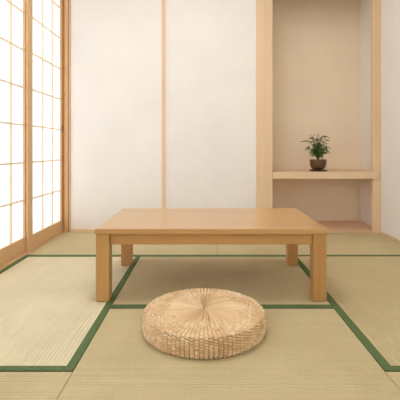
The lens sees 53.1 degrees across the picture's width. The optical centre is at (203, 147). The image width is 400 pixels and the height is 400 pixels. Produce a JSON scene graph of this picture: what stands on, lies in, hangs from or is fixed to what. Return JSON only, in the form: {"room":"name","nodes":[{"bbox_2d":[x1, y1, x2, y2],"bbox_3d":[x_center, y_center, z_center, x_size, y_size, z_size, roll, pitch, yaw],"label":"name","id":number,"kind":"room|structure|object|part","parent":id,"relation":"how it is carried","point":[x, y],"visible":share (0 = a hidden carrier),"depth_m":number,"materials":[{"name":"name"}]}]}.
{"room":"traditional dwelling","nodes":[
{"label":"traditional dwelling","id":0,"kind":"room"},
{"bbox_2d":[71,0,255,228],"bbox_3d":[-0.588,-0.550,3.860,2.325,2.800,0.100,0,0,0],"label":"wall","id":1,"kind":"structure","parent":0,"point":[116,45],"depth_m":3.81,"materials":[{"name":"paint"}]},
{"bbox_2d":[63,0,68,231],"bbox_3d":[-1.345,-0.427,3.799,0.111,2.450,0.022,0,0,0],"label":"post","id":2,"kind":"object","parent":1,"relation":"attached to","point":[65,2],"visible":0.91,"depth_m":3.79,"materials":[{"name":"brown wood"}]},
{"bbox_2d":[69,0,70,231],"bbox_3d":[-1.278,-0.575,3.804,0.016,2.750,0.012,0,0,0],"label":"trim","id":3,"kind":"structure","parent":1,"relation":"attached to","point":[69,0],"depth_m":3.80,"materials":[{"name":"beige wood"}]},
{"bbox_2d":[70,229,94,231],"bbox_3d":[-0.388,0.785,3.805,1.763,0.030,0.010,0,0,0],"label":"baseboard","id":4,"kind":"structure","parent":1,"relation":"attached to","point":[71,230],"depth_m":3.80,"materials":[{"name":"beige wood"}]},
{"bbox_2d":[162,0,164,207],"bbox_3d":[-0.385,-0.591,3.805,0.035,2.719,0.009,0,0,0],"label":"batten","id":5,"kind":"object","parent":1,"relation":"attached to","point":[163,1],"visible":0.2,"depth_m":3.80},
{"bbox_2d":[273,0,359,220],"bbox_3d":[1.034,-0.550,4.330,1.269,2.800,0.100,0,0,0],"label":"wall","id":6,"kind":"structure","parent":0,"point":[316,43],"depth_m":4.28,"materials":[{"name":"paint"}]},
{"bbox_2d":[273,169,376,178],"bbox_3d":[1.159,0.258,4.013,1.017,0.062,0.531,0,0,0],"label":"shelf","id":7,"kind":"object","parent":6,"relation":"attached to","point":[277,173],"visible":0.9,"depth_m":3.75,"materials":[{"name":"beige wood"}]},
{"bbox_3d":[1.122,0.220,3.935,0.180,0.013,0.180,0,0,0],"label":"saucer","id":8,"kind":"object","parent":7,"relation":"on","visible":0},
{"bbox_2d":[300,134,330,169],"bbox_3d":[1.097,0.040,3.942,0.293,0.360,0.203,0,0,24],"label":"potted plant","id":9,"kind":"object","parent":8,"relation":"on","point":[318,164],"visible":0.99,"depth_m":3.90,"materials":[{"name":"green plant"}]},
{"bbox_3d":[1.119,0.004,3.930,0.164,0.244,0.112,0,0,0],"label":"stem","id":10,"kind":"part","parent":9,"relation":"part of","materials":[{"name":"green plant"}]},
{"bbox_3d":[1.122,0.161,3.935,0.163,0.097,0.163,0,0,0],"label":"pot","id":11,"kind":"part","parent":9,"relation":"part of","materials":[{"name":"ceramic"}]},
{"bbox_2d":[316,221,371,232],"bbox_3d":[1.139,0.813,4.030,1.058,0.074,0.500,0,0,0],"label":"floor","id":12,"kind":"structure","parent":0,"point":[332,226],"depth_m":3.96,"materials":[{"name":"brown wood"}]},
{"bbox_2d":[360,0,399,239],"bbox_3d":[1.719,-0.525,1.875,0.100,2.850,5.250,0,0,0],"label":"wall","id":13,"kind":"structure","parent":0,"point":[390,9],"depth_m":3.70,"materials":[{"name":"paint"}]},
{"bbox_2d":[371,0,380,232],"bbox_3d":[1.629,-0.575,3.795,0.078,2.750,0.050,0,0,0],"label":"post","id":14,"kind":"object","parent":13,"relation":"attached to","point":[375,4],"visible":0.92,"depth_m":3.77,"materials":[{"name":"beige wood"}]},
{"bbox_2d":[381,231,399,241],"bbox_3d":[1.665,0.791,1.502,0.008,0.018,4.505,0,0,0],"label":"baseboard","id":15,"kind":"structure","parent":13,"relation":"attached to","point":[390,236],"depth_m":3.54,"materials":[{"name":"beige wood"}]},
{"bbox_3d":[0.050,0.875,1.480,3.600,0.050,4.660,0,0,0],"label":"floor","id":16,"kind":"structure","parent":0,"visible":0},
{"bbox_2d":[0,231,63,270],"bbox_3d":[-1.374,0.821,1.982,0.092,0.058,3.653,0,0,0],"label":"door track","id":17,"kind":"object","parent":16,"relation":"on","point":[10,262],"visible":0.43,"depth_m":2.95,"materials":[{"name":"brown wood"}]},
{"bbox_2d":[0,0,25,265],"bbox_3d":[-1.367,-0.430,2.702,0.019,2.442,0.760,0,0,0],"label":"door","id":18,"kind":"structure","parent":17,"relation":"on","point":[12,12],"depth_m":2.87,"materials":[{"name":"paper"}]},
{"bbox_3d":[-1.368,0.735,2.721,0.017,0.112,0.630,0,0,0],"label":"rail","id":19,"kind":"part","parent":18,"relation":"part of","materials":[{"name":"brown wood"}]},
{"bbox_2d":[26,0,62,251],"bbox_3d":[-1.347,-0.430,3.424,0.019,2.442,0.760,0,0,0],"label":"door","id":20,"kind":"structure","parent":17,"relation":"on","point":[44,18],"depth_m":3.40,"materials":[{"name":"paper"}]},
{"bbox_3d":[-1.349,0.735,3.443,0.017,0.112,0.630,0,0,0],"label":"rail","id":21,"kind":"part","parent":20,"relation":"part of","materials":[{"name":"brown wood"}]},
{"bbox_2d":[0,372,72,399],"bbox_3d":[-0.898,0.825,0.517,0.857,0.050,1.833,0,0,0],"label":"mat","id":22,"kind":"object","parent":16,"relation":"on","point":[13,385],"visible":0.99,"depth_m":1.35,"materials":[{"name":"beige wicker"}]},
{"bbox_2d":[0,255,140,371],"bbox_3d":[-0.898,0.824,2.216,0.857,0.051,1.559,0,0,0],"label":"mat","id":23,"kind":"object","parent":16,"relation":"on","point":[50,312],"visible":0.86,"depth_m":1.98,"materials":[{"name":"beige wicker"}]},
{"bbox_2d":[95,208,327,300],"bbox_3d":[0.037,0.609,2.428,1.209,0.380,0.717,0,0,0],"label":"table","id":24,"kind":"object","parent":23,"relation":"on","point":[290,227],"visible":1,"depth_m":2.10,"materials":[{"name":"brown wood"}]},
{"bbox_3d":[-0.528,0.623,2.114,0.070,0.352,0.070,0,0,0],"label":"leg","id":25,"kind":"part","parent":24,"relation":"part of","materials":[{"name":"brown wood"}]},
{"bbox_3d":[-0.528,0.623,2.747,0.070,0.352,0.070,0,0,0],"label":"leg","id":26,"kind":"part","parent":24,"relation":"part of","materials":[{"name":"brown wood"}]},
{"bbox_3d":[0.603,0.623,2.747,0.070,0.352,0.070,0,0,0],"label":"leg","id":27,"kind":"part","parent":24,"relation":"part of","materials":[{"name":"brown wood"}]},
{"bbox_3d":[0.603,0.623,2.114,0.070,0.352,0.070,0,0,0],"label":"leg","id":28,"kind":"part","parent":24,"relation":"part of","materials":[{"name":"brown wood"}]},
{"bbox_2d":[27,232,217,254],"bbox_3d":[-0.612,0.825,3.402,1.431,0.050,0.811,0,0,0],"label":"mat","id":29,"kind":"object","parent":16,"relation":"on","point":[67,243],"visible":0.48,"depth_m":3.19,"materials":[{"name":"beige wicker"}]},
{"bbox_2d":[110,255,332,308],"bbox_3d":[0.089,0.824,2.496,1.115,0.051,0.998,0,0,0],"label":"mat","id":30,"kind":"object","parent":16,"relation":"on","point":[267,279],"visible":0.65,"depth_m":2.44,"materials":[{"name":"beige wicker"}]},
{"bbox_2d":[57,309,399,399],"bbox_3d":[0.089,0.825,1.088,1.115,0.050,1.814,0,0,0],"label":"mat","id":31,"kind":"object","parent":16,"relation":"on","point":[302,354],"visible":0.84,"depth_m":1.45,"materials":[{"name":"beige wicker"}]},
{"bbox_2d":[141,288,265,359],"bbox_3d":[0.000,0.751,1.772,0.547,0.094,0.547,0,0,22],"label":"floor cushion","id":32,"kind":"object","parent":31,"relation":"on","point":[198,323],"visible":1,"depth_m":1.63,"materials":[{"name":"wicker"}]},
{"bbox_2d":[256,0,272,207],"bbox_3d":[0.573,-0.550,3.857,0.155,2.800,0.145,0,0,0],"label":"pillar","id":33,"kind":"structure","parent":16,"relation":"on","point":[264,8],"depth_m":3.79,"materials":[{"name":"beige wood"}]},
{"bbox_2d":[217,233,399,254],"bbox_3d":[0.887,0.825,3.388,1.562,0.050,0.781,0,0,0],"label":"mat","id":34,"kind":"object","parent":16,"relation":"on","point":[337,243],"visible":0.37,"depth_m":3.22,"materials":[{"name":"beige wicker"}]},
{"bbox_2d":[298,255,399,371],"bbox_3d":[1.159,0.824,2.216,1.019,0.051,1.559,0,0,0],"label":"mat","id":35,"kind":"object","parent":16,"relation":"on","point":[364,290],"visible":0.73,"depth_m":2.14,"materials":[{"name":"beige wicker"}]},
{"bbox_2d":[385,372,399,389],"bbox_3d":[1.159,0.825,0.517,1.019,0.050,1.833,0,0,0],"label":"mat","id":36,"kind":"object","parent":16,"relation":"on","point":[394,376],"visible":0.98,"depth_m":1.39,"materials":[{"name":"beige wicker"}]}
]}

